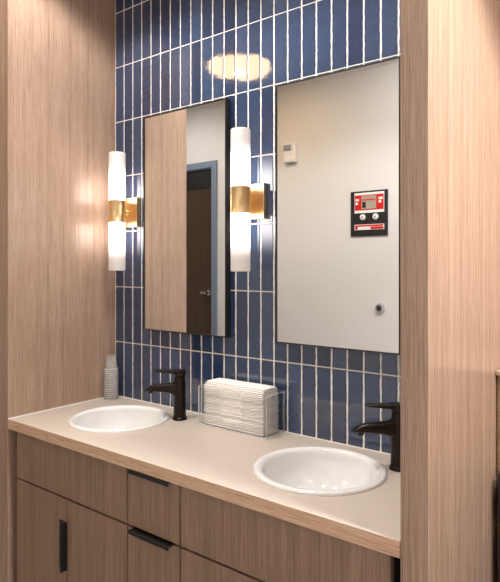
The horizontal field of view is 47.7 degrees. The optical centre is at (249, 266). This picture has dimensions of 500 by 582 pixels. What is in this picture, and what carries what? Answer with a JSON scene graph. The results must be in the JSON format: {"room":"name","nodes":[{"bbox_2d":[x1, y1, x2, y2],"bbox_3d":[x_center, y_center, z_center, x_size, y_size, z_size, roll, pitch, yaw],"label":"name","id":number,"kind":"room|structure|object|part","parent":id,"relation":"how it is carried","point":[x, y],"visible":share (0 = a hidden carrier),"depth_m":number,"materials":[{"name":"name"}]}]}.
{"room":"public restroom","nodes":[
{"label":"public restroom","id":0,"kind":"room"},
{"bbox_2d":[0,0,114,581],"bbox_3d":[-0.830,-0.018,2.652,0.066,3.050,0.678,0,0,38],"label":"wall","id":1,"kind":"structure","parent":0,"point":[57,57],"depth_m":2.53,"materials":[{"name":"brown wood"}]},
{"bbox_2d":[115,0,399,453],"bbox_3d":[0.047,-0.018,2.325,1.720,3.050,0.120,0,0,38],"label":"wall","id":2,"kind":"structure","parent":0,"point":[170,55],"depth_m":2.30,"materials":[{"name":"tile"}]},
{"bbox_2d":[108,151,139,270],"bbox_3d":[-0.611,-0.260,2.679,0.132,0.554,0.126,0,0,38],"label":"wall sconce","id":3,"kind":"object","parent":2,"relation":"attached to","point":[123,212],"visible":1,"depth_m":2.63,"materials":[{"name":"white glass"}]},
{"bbox_3d":[-0.625,-0.095,2.662,0.077,0.224,0.077,0,0,38],"label":"lamp shade","id":4,"kind":"part","parent":3,"relation":"part of","materials":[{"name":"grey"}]},
{"bbox_3d":[-0.625,-0.425,2.662,0.077,0.224,0.077,0,0,38],"label":"lamp shade","id":5,"kind":"part","parent":3,"relation":"part of","materials":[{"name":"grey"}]},
{"bbox_3d":[-0.579,-0.260,2.720,0.132,0.140,0.021,0,0,38],"label":"plate","id":6,"kind":"part","parent":3,"relation":"part of","materials":[{"name":"gold metal"}]},
{"bbox_2d":[143,98,229,337],"bbox_3d":[-0.289,-0.203,2.490,0.503,0.987,0.029,0,0,38],"label":"wall mirror","id":7,"kind":"object","parent":2,"relation":"attached to","point":[186,151],"visible":1,"depth_m":2.47,"materials":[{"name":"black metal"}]},
{"bbox_2d":[230,127,266,270],"bbox_3d":[-0.023,-0.260,2.223,0.132,0.554,0.126,0,0,38],"label":"wall sconce","id":8,"kind":"object","parent":2,"relation":"attached to","point":[248,201],"visible":1,"depth_m":2.17,"materials":[{"name":"white glass"}]},
{"bbox_3d":[-0.037,-0.095,2.205,0.077,0.224,0.077,0,0,38],"label":"lamp shade","id":9,"kind":"part","parent":8,"relation":"part of","materials":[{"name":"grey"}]},
{"bbox_3d":[-0.037,-0.425,2.205,0.077,0.224,0.077,0,0,38],"label":"lamp shade","id":10,"kind":"part","parent":8,"relation":"part of","materials":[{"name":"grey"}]},
{"bbox_3d":[0.009,-0.260,2.264,0.132,0.140,0.021,0,0,38],"label":"plate","id":11,"kind":"part","parent":8,"relation":"part of","materials":[{"name":"gold metal"}]},
{"bbox_2d":[275,56,399,354],"bbox_3d":[0.304,-0.203,2.030,0.503,0.987,0.029,0,0,38],"label":"wall mirror","id":12,"kind":"object","parent":2,"relation":"attached to","point":[337,133],"visible":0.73,"depth_m":2.01,"materials":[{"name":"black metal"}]},
{"bbox_2d":[400,0,499,581],"bbox_3d":[0.735,-0.018,1.755,0.066,3.050,1.178,0,0,38],"label":"wall","id":13,"kind":"structure","parent":0,"point":[450,49],"depth_m":1.38,"materials":[{"name":"brown wood"}]},
{"bbox_3d":[-0.908,1.557,1.927,6.700,0.100,3.120,0,0,38],"label":"floor","id":14,"kind":"structure","parent":0,"visible":0},
{"bbox_2d":[17,432,129,581],"bbox_3d":[-0.554,1.092,2.350,0.736,0.830,0.554,0,0,38],"label":"vanity cabinet","id":15,"kind":"object","parent":14,"relation":"on","point":[72,506],"visible":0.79,"depth_m":2.13,"materials":[{"name":"brown wood"}]},
{"bbox_3d":[-0.826,1.143,2.255,0.349,0.524,0.019,0,0,38],"label":"door","id":16,"kind":"part","parent":15,"relation":"part of","materials":[{"name":"brown wood"}]},
{"bbox_3d":[-0.718,1.056,2.142,0.045,0.182,0.026,0,0,38],"label":"handle","id":17,"kind":"part","parent":15,"relation":"part of","materials":[{"name":"black metal"}]},
{"bbox_3d":[-0.549,1.143,2.040,0.343,0.524,0.019,0,0,38],"label":"door","id":18,"kind":"part","parent":15,"relation":"part of","materials":[{"name":"brown wood"}]},
{"bbox_2d":[8,395,399,557],"bbox_3d":[-0.160,0.653,2.058,1.720,0.043,0.560,0,0,38],"label":"countertop","id":19,"kind":"structure","parent":15,"relation":"on","point":[215,462],"depth_m":1.85,"materials":[{"name":"beige stone"}]},
{"bbox_2d":[68,405,169,432],"bbox_3d":[-0.545,0.725,2.369,0.415,0.200,0.415,0,0,38],"label":"sink","id":20,"kind":"object","parent":19,"relation":"in","point":[113,418],"visible":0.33,"depth_m":2.50,"materials":[{"name":"white ceramic"}]},
{"bbox_2d":[144,369,186,420],"bbox_3d":[-0.352,0.531,2.365,0.178,0.207,0.061,0,0,2],"label":"faucet","id":21,"kind":"object","parent":19,"relation":"on","point":[177,388],"visible":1,"depth_m":2.35,"materials":[{"name":"black metal"}]},
{"bbox_3d":[-0.369,0.510,2.365,0.144,0.066,0.041,0,0,2],"label":"spout","id":22,"kind":"part","parent":21,"relation":"part of","materials":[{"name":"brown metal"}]},
{"bbox_3d":[-0.333,0.441,2.364,0.129,0.026,0.051,0,0,2],"label":"lever handle","id":23,"kind":"part","parent":21,"relation":"part of","materials":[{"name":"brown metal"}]},
{"bbox_2d":[198,383,284,439],"bbox_3d":[-0.038,0.556,2.230,0.340,0.156,0.119,0,0,38],"label":"towel holder","id":24,"kind":"object","parent":19,"relation":"on","point":[266,438],"visible":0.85,"depth_m":2.17,"materials":[{"name":"clear plastic"}]},
{"bbox_2d":[204,422,277,435],"bbox_3d":[-0.039,0.627,2.229,0.297,0.007,0.100,0,0,38],"label":"paper towel","id":25,"kind":"object","parent":24,"relation":"in","point":[204,422],"visible":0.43,"depth_m":2.17,"materials":[{"name":"white paper"}]},
{"bbox_2d":[204,420,277,434],"bbox_3d":[-0.039,0.621,2.229,0.298,0.007,0.098,0,0,38],"label":"paper towel","id":26,"kind":"object","parent":25,"relation":"on","point":[204,420],"visible":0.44,"depth_m":2.17,"materials":[{"name":"white paper"}]},
{"bbox_2d":[203,419,277,432],"bbox_3d":[-0.039,0.614,2.229,0.298,0.007,0.102,0,0,38],"label":"paper towel","id":27,"kind":"object","parent":26,"relation":"on","point":[203,419],"visible":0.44,"depth_m":2.17,"materials":[{"name":"white paper"}]},
{"bbox_2d":[204,417,277,430],"bbox_3d":[-0.038,0.608,2.229,0.297,0.007,0.102,0,0,38],"label":"paper towel","id":28,"kind":"object","parent":27,"relation":"on","point":[204,417],"visible":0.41,"depth_m":2.17,"materials":[{"name":"white paper"}]},
{"bbox_2d":[203,416,277,428],"bbox_3d":[-0.040,0.602,2.230,0.298,0.007,0.102,0,0,38],"label":"paper towel","id":29,"kind":"object","parent":28,"relation":"on","point":[203,416],"visible":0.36,"depth_m":2.17,"materials":[{"name":"white paper"}]},
{"bbox_2d":[203,414,278,427],"bbox_3d":[-0.039,0.595,2.230,0.298,0.007,0.103,0,0,38],"label":"paper towel","id":30,"kind":"object","parent":29,"relation":"on","point":[203,414],"visible":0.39,"depth_m":2.17,"materials":[{"name":"white paper"}]},
{"bbox_2d":[204,412,277,425],"bbox_3d":[-0.038,0.589,2.230,0.299,0.007,0.098,0,0,38],"label":"paper towel","id":31,"kind":"object","parent":30,"relation":"on","point":[204,412],"visible":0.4,"depth_m":2.17,"materials":[{"name":"white paper"}]},
{"bbox_2d":[204,411,278,423],"bbox_3d":[-0.038,0.582,2.231,0.297,0.007,0.099,0,0,38],"label":"paper towel","id":32,"kind":"object","parent":31,"relation":"on","point":[204,411],"visible":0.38,"depth_m":2.17,"materials":[{"name":"white paper"}]},
{"bbox_2d":[203,409,277,422],"bbox_3d":[-0.039,0.576,2.229,0.300,0.007,0.101,0,0,38],"label":"paper towel","id":33,"kind":"object","parent":32,"relation":"on","point":[203,409],"visible":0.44,"depth_m":2.17,"materials":[{"name":"white paper"}]},
{"bbox_2d":[204,407,277,420],"bbox_3d":[-0.038,0.570,2.231,0.299,0.007,0.100,0,0,38],"label":"paper towel","id":34,"kind":"object","parent":33,"relation":"on","point":[205,407],"visible":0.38,"depth_m":2.17,"materials":[{"name":"white paper"}]},
{"bbox_2d":[204,406,277,418],"bbox_3d":[-0.039,0.563,2.231,0.297,0.007,0.102,0,0,38],"label":"paper towel","id":35,"kind":"object","parent":34,"relation":"on","point":[204,406],"visible":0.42,"depth_m":2.17,"materials":[{"name":"white paper"}]},
{"bbox_2d":[205,404,278,416],"bbox_3d":[-0.038,0.557,2.230,0.298,0.007,0.099,0,0,38],"label":"paper towel","id":36,"kind":"object","parent":35,"relation":"on","point":[205,404],"visible":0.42,"depth_m":2.17,"materials":[{"name":"white paper"}]},
{"bbox_2d":[204,403,277,414],"bbox_3d":[-0.037,0.550,2.230,0.298,0.007,0.100,0,0,38],"label":"paper towel","id":37,"kind":"object","parent":36,"relation":"on","point":[204,403],"visible":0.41,"depth_m":2.17,"materials":[{"name":"white paper"}]},
{"bbox_2d":[204,401,277,413],"bbox_3d":[-0.039,0.544,2.231,0.298,0.007,0.099,0,0,38],"label":"paper towel","id":38,"kind":"object","parent":37,"relation":"on","point":[204,401],"visible":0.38,"depth_m":2.17,"materials":[{"name":"white paper"}]},
{"bbox_2d":[204,400,277,411],"bbox_3d":[-0.038,0.538,2.229,0.298,0.007,0.099,0,0,38],"label":"paper towel","id":39,"kind":"object","parent":38,"relation":"on","point":[204,400],"visible":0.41,"depth_m":2.17,"materials":[{"name":"white paper"}]},
{"bbox_2d":[204,398,277,409],"bbox_3d":[-0.039,0.531,2.230,0.296,0.007,0.099,0,0,38],"label":"paper towel","id":40,"kind":"object","parent":39,"relation":"on","point":[204,398],"visible":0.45,"depth_m":2.17,"materials":[{"name":"white paper"}]},
{"bbox_2d":[204,396,278,408],"bbox_3d":[-0.038,0.525,2.230,0.299,0.007,0.100,0,0,38],"label":"paper towel","id":41,"kind":"object","parent":40,"relation":"on","point":[205,396],"visible":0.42,"depth_m":2.17,"materials":[{"name":"white paper"}]},
{"bbox_2d":[204,395,278,406],"bbox_3d":[-0.037,0.518,2.231,0.300,0.007,0.101,0,0,38],"label":"paper towel","id":42,"kind":"object","parent":41,"relation":"on","point":[204,395],"visible":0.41,"depth_m":2.17,"materials":[{"name":"white paper"}]},
{"bbox_2d":[205,393,277,404],"bbox_3d":[-0.037,0.512,2.231,0.298,0.007,0.099,0,0,38],"label":"paper towel","id":43,"kind":"object","parent":42,"relation":"on","point":[205,393],"visible":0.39,"depth_m":2.16,"materials":[{"name":"white paper"}]},
{"bbox_2d":[203,392,277,403],"bbox_3d":[-0.039,0.506,2.230,0.296,0.007,0.103,0,0,38],"label":"paper towel","id":44,"kind":"object","parent":43,"relation":"on","point":[203,392],"visible":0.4,"depth_m":2.17,"materials":[{"name":"white paper"}]},
{"bbox_2d":[204,390,277,401],"bbox_3d":[-0.038,0.499,2.229,0.297,0.007,0.101,0,0,38],"label":"paper towel","id":45,"kind":"object","parent":44,"relation":"on","point":[204,390],"visible":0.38,"depth_m":2.17,"materials":[{"name":"white paper"}]},
{"bbox_2d":[204,388,277,399],"bbox_3d":[-0.038,0.493,2.228,0.298,0.007,0.100,0,0,38],"label":"paper towel","id":46,"kind":"object","parent":45,"relation":"on","point":[205,388],"visible":0.34,"depth_m":2.17,"materials":[{"name":"white paper"}]},
{"bbox_2d":[203,387,278,397],"bbox_3d":[-0.038,0.486,2.230,0.299,0.007,0.102,0,0,38],"label":"paper towel","id":47,"kind":"object","parent":46,"relation":"on","point":[203,387],"visible":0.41,"depth_m":2.17,"materials":[{"name":"white paper"}]},
{"bbox_2d":[204,385,277,396],"bbox_3d":[-0.039,0.480,2.230,0.297,0.007,0.099,0,0,38],"label":"paper towel","id":48,"kind":"object","parent":47,"relation":"on","point":[205,385],"visible":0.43,"depth_m":2.17,"materials":[{"name":"white paper"}]},
{"bbox_2d":[204,383,276,394],"bbox_3d":[-0.039,0.474,2.230,0.294,0.007,0.097,0,0,38],"label":"paper towel","id":49,"kind":"object","parent":48,"relation":"on","point":[241,390],"visible":0.45,"depth_m":2.17,"materials":[{"name":"white paper"}]},
{"bbox_2d":[205,382,276,392],"bbox_3d":[-0.038,0.467,2.232,0.293,0.007,0.090,0,0,38],"label":"paper towel","id":50,"kind":"object","parent":49,"relation":"on","point":[242,388],"visible":0.47,"depth_m":2.17,"materials":[{"name":"white paper"}]},
{"bbox_2d":[207,378,275,390],"bbox_3d":[-0.037,0.461,2.231,0.287,0.007,0.079,0,0,38],"label":"paper towel","id":51,"kind":"object","parent":50,"relation":"on","point":[225,381],"visible":1,"depth_m":2.21,"materials":[{"name":"white paper"}]},
{"bbox_3d":[-0.003,0.554,2.276,0.340,0.153,0.004,0,0,38],"label":"panel","id":52,"kind":"part","parent":24,"relation":"part of","materials":[{"name":"clear plastic"}]},
{"bbox_2d":[253,446,386,495],"bbox_3d":[0.216,0.725,1.774,0.415,0.200,0.415,0,0,38],"label":"sink","id":53,"kind":"object","parent":19,"relation":"in","point":[304,470],"visible":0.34,"depth_m":1.89,"materials":[{"name":"white ceramic"}]},
{"bbox_2d":[352,402,399,471],"bbox_3d":[0.410,0.531,1.779,0.178,0.207,0.061,0,0,-2],"label":"faucet","id":54,"kind":"object","parent":19,"relation":"on","point":[391,427],"visible":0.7,"depth_m":1.76,"materials":[{"name":"black metal"}]},
{"bbox_3d":[0.393,0.510,1.778,0.144,0.066,0.041,0,0,-2],"label":"spout","id":55,"kind":"part","parent":54,"relation":"part of","materials":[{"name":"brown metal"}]},
{"bbox_3d":[0.430,0.441,1.779,0.129,0.026,0.051,0,0,-2],"label":"lever handle","id":56,"kind":"part","parent":54,"relation":"part of","materials":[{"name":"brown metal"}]},
{"bbox_2d":[128,469,182,581],"bbox_3d":[-0.163,1.092,2.048,0.250,0.830,0.551,0,0,38],"label":"base cabinet","id":57,"kind":"object","parent":14,"relation":"on","point":[154,504],"visible":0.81,"depth_m":1.84,"materials":[{"name":"brown wood"}]},
{"bbox_3d":[-0.324,0.684,1.845,0.190,0.011,0.033,0,0,38],"label":"handle","id":58,"kind":"part","parent":57,"relation":"part of","materials":[{"name":"black metal"}]},
{"bbox_3d":[-0.324,0.885,1.845,0.190,0.011,0.033,0,0,38],"label":"handle","id":59,"kind":"part","parent":57,"relation":"part of","materials":[{"name":"black metal"}]},
{"bbox_3d":[-0.312,0.776,1.856,0.245,0.193,0.019,0,0,38],"label":"drawer","id":60,"kind":"part","parent":57,"relation":"part of","materials":[{"name":"brown wood"}]},
{"bbox_3d":[-0.312,1.011,1.856,0.245,0.260,0.019,0,0,38],"label":"drawer","id":61,"kind":"part","parent":57,"relation":"part of","materials":[{"name":"brown wood"}]},
{"bbox_2d":[181,486,399,581],"bbox_3d":[0.223,1.092,1.747,0.729,0.830,0.554,0,0,38],"label":"vanity cabinet","id":62,"kind":"object","parent":14,"relation":"on","point":[222,540],"visible":0.5,"depth_m":1.58,"materials":[{"name":"brown wood"}]},
{"bbox_3d":[-0.074,1.143,1.672,0.346,0.524,0.019,0,0,38],"label":"door","id":63,"kind":"part","parent":62,"relation":"part of","materials":[{"name":"brown wood"}]},
{"bbox_2d":[496,369,499,581],"bbox_3d":[1.316,0.909,1.214,1.512,1.195,0.920,0,0,38],"label":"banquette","id":64,"kind":"object","parent":14,"relation":"on","point":[497,371],"visible":1,"depth_m":1.71,"materials":[{"name":"brown wood"}]},
{"bbox_3d":[1.361,0.917,1.271,1.511,1.180,0.055,0,0,38],"label":"panel","id":65,"kind":"part","parent":64,"relation":"part of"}
]}

